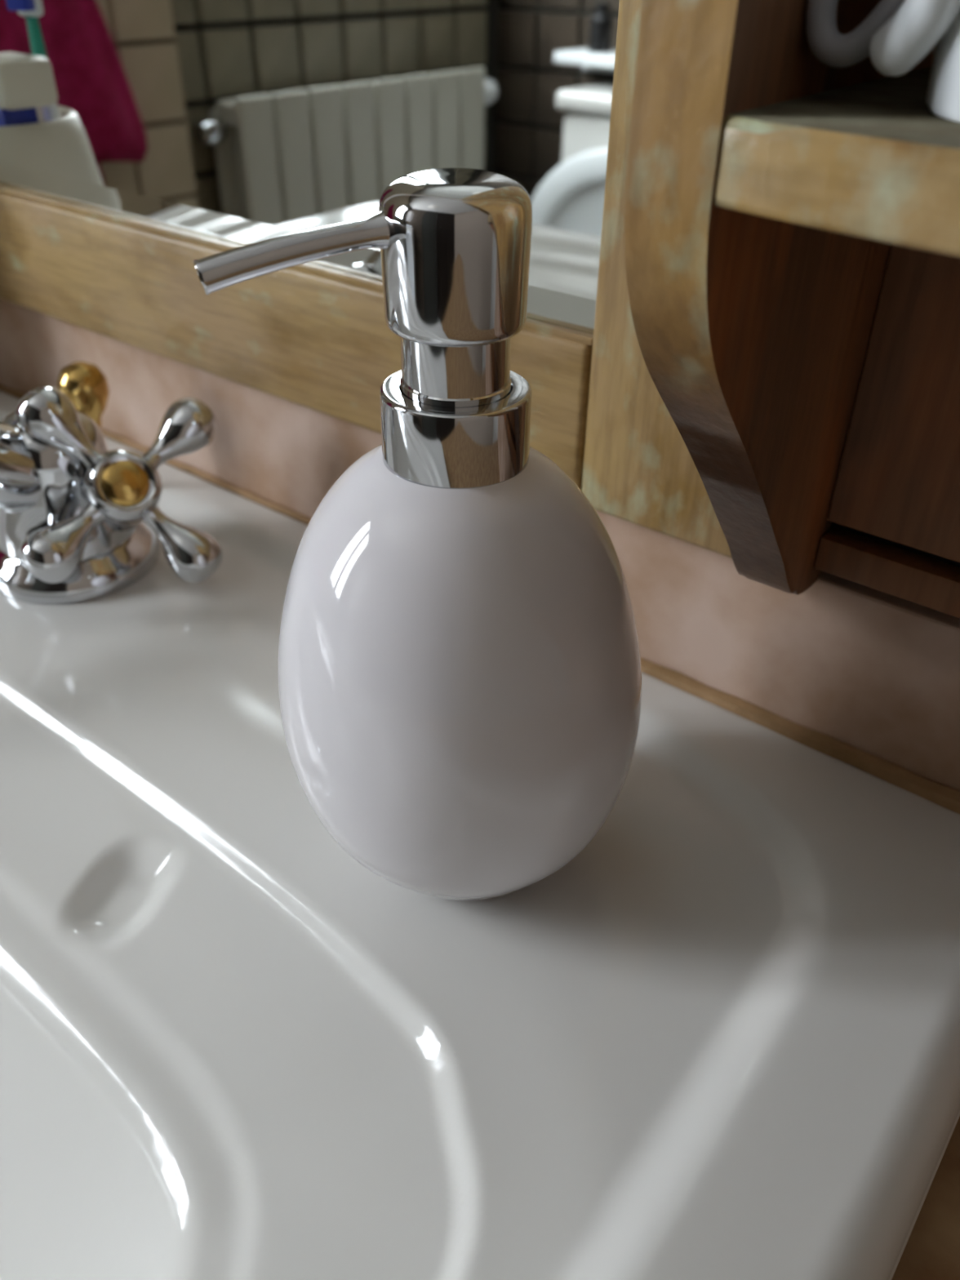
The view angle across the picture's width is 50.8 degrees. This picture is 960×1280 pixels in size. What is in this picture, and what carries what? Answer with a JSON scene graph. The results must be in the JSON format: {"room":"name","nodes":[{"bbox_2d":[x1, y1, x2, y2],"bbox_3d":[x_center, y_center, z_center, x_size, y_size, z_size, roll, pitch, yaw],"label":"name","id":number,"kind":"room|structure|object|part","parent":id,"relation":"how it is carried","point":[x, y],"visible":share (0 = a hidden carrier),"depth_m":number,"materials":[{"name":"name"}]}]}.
{"room":"bathroom","nodes":[
{"label":"bathroom","id":0,"kind":"room"},
{"bbox_3d":[-0.506,1.073,0.384,2.600,0.100,1.810,25,42,30],"label":"floor","id":1,"kind":"structure","parent":0,"visible":0},
{"bbox_3d":[-0.187,0.465,0.473,0.990,0.802,0.552,25,42,30],"label":"vanity cabinet","id":2,"kind":"object","parent":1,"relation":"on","visible":0},
{"bbox_2d":[891,1116,959,1279],"bbox_3d":[-0.176,0.124,0.234,1.020,0.030,0.548,25,42,30],"label":"countertop","id":3,"kind":"structure","parent":2,"relation":"on","point":[931,1251],"depth_m":0.21,"materials":[{"name":"brown wood"}]},
{"bbox_2d":[0,391,959,1279],"bbox_3d":[-0.267,0.094,0.319,0.690,0.129,0.494,25,42,30],"label":"washbasin","id":4,"kind":"object","parent":3,"relation":"in","point":[720,1040],"visible":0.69,"depth_m":0.24,"materials":[{"name":"white ceramic"}]},
{"bbox_2d":[0,361,222,604],"bbox_3d":[-0.175,-0.041,0.344,0.110,0.078,0.178,25,42,30],"label":"faucet","id":5,"kind":"object","parent":4,"relation":"on","point":[82,520],"visible":1,"depth_m":0.36,"materials":[{"name":"silver metal"}]},
{"bbox_3d":[-0.196,-0.047,0.328,0.031,0.051,0.124,25,42,30],"label":"spout","id":6,"kind":"part","parent":5,"relation":"part of","materials":[{"name":"silver metal"}]},
{"bbox_3d":[-0.145,-0.071,0.353,0.032,0.033,0.019,17,38,22],"label":"arm","id":7,"kind":"part","parent":5,"relation":"part of","materials":[{"name":"silver metal"}]},
{"bbox_3d":[-0.143,-0.035,0.353,0.019,0.025,0.036,25,42,30],"label":"arm","id":8,"kind":"part","parent":5,"relation":"part of","materials":[{"name":"silver metal"}]},
{"bbox_3d":[-0.161,-0.100,0.413,0.020,0.027,0.020,25,42,30],"label":"knob","id":9,"kind":"part","parent":5,"relation":"part of","materials":[{"name":"gold metal"}]},
{"bbox_3d":[-0.136,-0.053,0.378,0.025,0.036,0.037,-20,40,-27],"label":"valve stem","id":10,"kind":"part","parent":5,"relation":"part of","materials":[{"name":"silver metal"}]},
{"bbox_3d":[-0.128,-0.055,0.361,0.026,0.027,0.026,25,42,30],"label":"cross handle","id":11,"kind":"part","parent":5,"relation":"part of","materials":[{"name":"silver metal"}]},
{"bbox_3d":[-0.112,-0.073,0.370,0.019,0.025,0.036,25,42,30],"label":"arm","id":12,"kind":"part","parent":5,"relation":"part of","materials":[{"name":"silver metal"}]},
{"bbox_3d":[-0.110,-0.038,0.370,0.032,0.033,0.019,17,38,22],"label":"arm","id":13,"kind":"part","parent":5,"relation":"part of","materials":[{"name":"silver metal"}]},
{"bbox_2d":[192,167,641,900],"bbox_3d":[-0.004,-0.015,0.230,0.088,0.169,0.088,6,35,8],"label":"soap dispenser","id":14,"kind":"object","parent":4,"relation":"on","point":[460,668],"visible":1,"depth_m":0.20,"materials":[{"name":"white ceramic"}]},
{"bbox_3d":[-0.032,-0.069,0.179,0.036,0.012,0.007,-12,37,-17],"label":"spout","id":15,"kind":"part","parent":14,"relation":"part of","materials":[{"name":"silver metal"}]},
{"bbox_3d":[-0.005,-0.052,0.204,0.022,0.028,0.022,25,42,30],"label":"pump stem","id":16,"kind":"part","parent":14,"relation":"part of","materials":[{"name":"silver metal"}]},
{"bbox_2d":[277,444,641,900],"bbox_3d":[-0.005,0.008,0.246,0.088,0.114,0.088,25,42,30],"label":"bottle","id":17,"kind":"object","parent":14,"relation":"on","point":[460,668],"depth_m":0.21,"materials":[{"name":"white ceramic"}]},
{"bbox_2d":[0,298,959,814],"bbox_3d":[-0.011,-0.037,0.375,1.020,0.076,0.017,25,42,30],"label":"backsplash","id":18,"kind":"structure","parent":3,"relation":"on","point":[865,678],"depth_m":0.31,"materials":[{"name":"tile"}]},
{"bbox_3d":[0.035,-0.328,0.216,2.600,2.400,0.092,25,42,30],"label":"wall","id":19,"kind":"structure","parent":0,"visible":0},
{"bbox_2d":[0,0,732,558],"bbox_3d":[-0.150,-0.491,0.193,0.610,0.872,0.020,25,42,30],"label":"wall mirror","id":20,"kind":"object","parent":19,"relation":"attached to","point":[141,141],"visible":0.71,"depth_m":0.33,"materials":[{"name":"brown wood"}]},
{"bbox_3d":[-0.156,-0.156,0.430,0.490,0.051,0.020,25,42,30],"label":"frame rail","id":21,"kind":"part","parent":20,"relation":"part of","materials":[{"name":"brown wood"}]},
{"bbox_2d":[0,0,619,334],"bbox_3d":[-0.153,-0.482,0.197,0.497,0.757,0.005,25,42,30],"label":"mirror glass","id":22,"kind":"object","parent":20,"relation":"on","point":[164,135],"depth_m":0.32,"materials":[{"name":"silver mirror"}]},
{"bbox_2d":[624,0,959,617],"bbox_3d":[0.167,-0.134,0.048,0.293,0.461,0.110,25,42,30],"label":"wall shelf unit","id":23,"kind":"object","parent":19,"relation":"attached to","point":[792,219],"visible":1,"depth_m":0.18,"materials":[{"name":"brown wood"}]},
{"bbox_3d":[0.163,-0.041,0.110,0.263,0.013,0.102,25,42,30],"label":"shelf","id":24,"kind":"part","parent":23,"relation":"part of","materials":[{"name":"brown wood"}]},
{"bbox_2d":[805,0,904,67],"bbox_3d":[0.062,-0.135,0.125,0.019,0.112,0.019,25,42,30],"label":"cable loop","id":25,"kind":"object","parent":23,"relation":"hanging from","point":[834,49],"visible":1,"depth_m":0.15,"materials":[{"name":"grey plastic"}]},
{"bbox_3d":[0.196,0.023,0.206,0.263,0.010,0.010,25,42,30],"label":"rail","id":26,"kind":"part","parent":23,"relation":"part of","materials":[{"name":"brown wood"}]},
{"bbox_3d":[0.199,-0.165,0.075,0.263,0.440,0.008,25,42,30],"label":"panel","id":27,"kind":"part","parent":23,"relation":"part of","materials":[{"name":"brown wood"}]},
{"bbox_2d":[869,0,959,76],"bbox_3d":[0.060,-0.124,0.110,0.011,0.112,0.017,2,35,1],"label":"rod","id":28,"kind":"object","parent":23,"relation":"on","point":[917,26],"visible":1,"depth_m":0.14,"materials":[{"name":"white plastic"}]},
{"bbox_2d":[925,11,959,122],"bbox_3d":[0.086,-0.099,0.129,0.047,0.058,0.047,25,42,30],"label":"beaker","id":29,"kind":"object","parent":23,"relation":"on","point":[943,95],"visible":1,"depth_m":0.14,"materials":[{"name":"white ceramic"}]}
]}

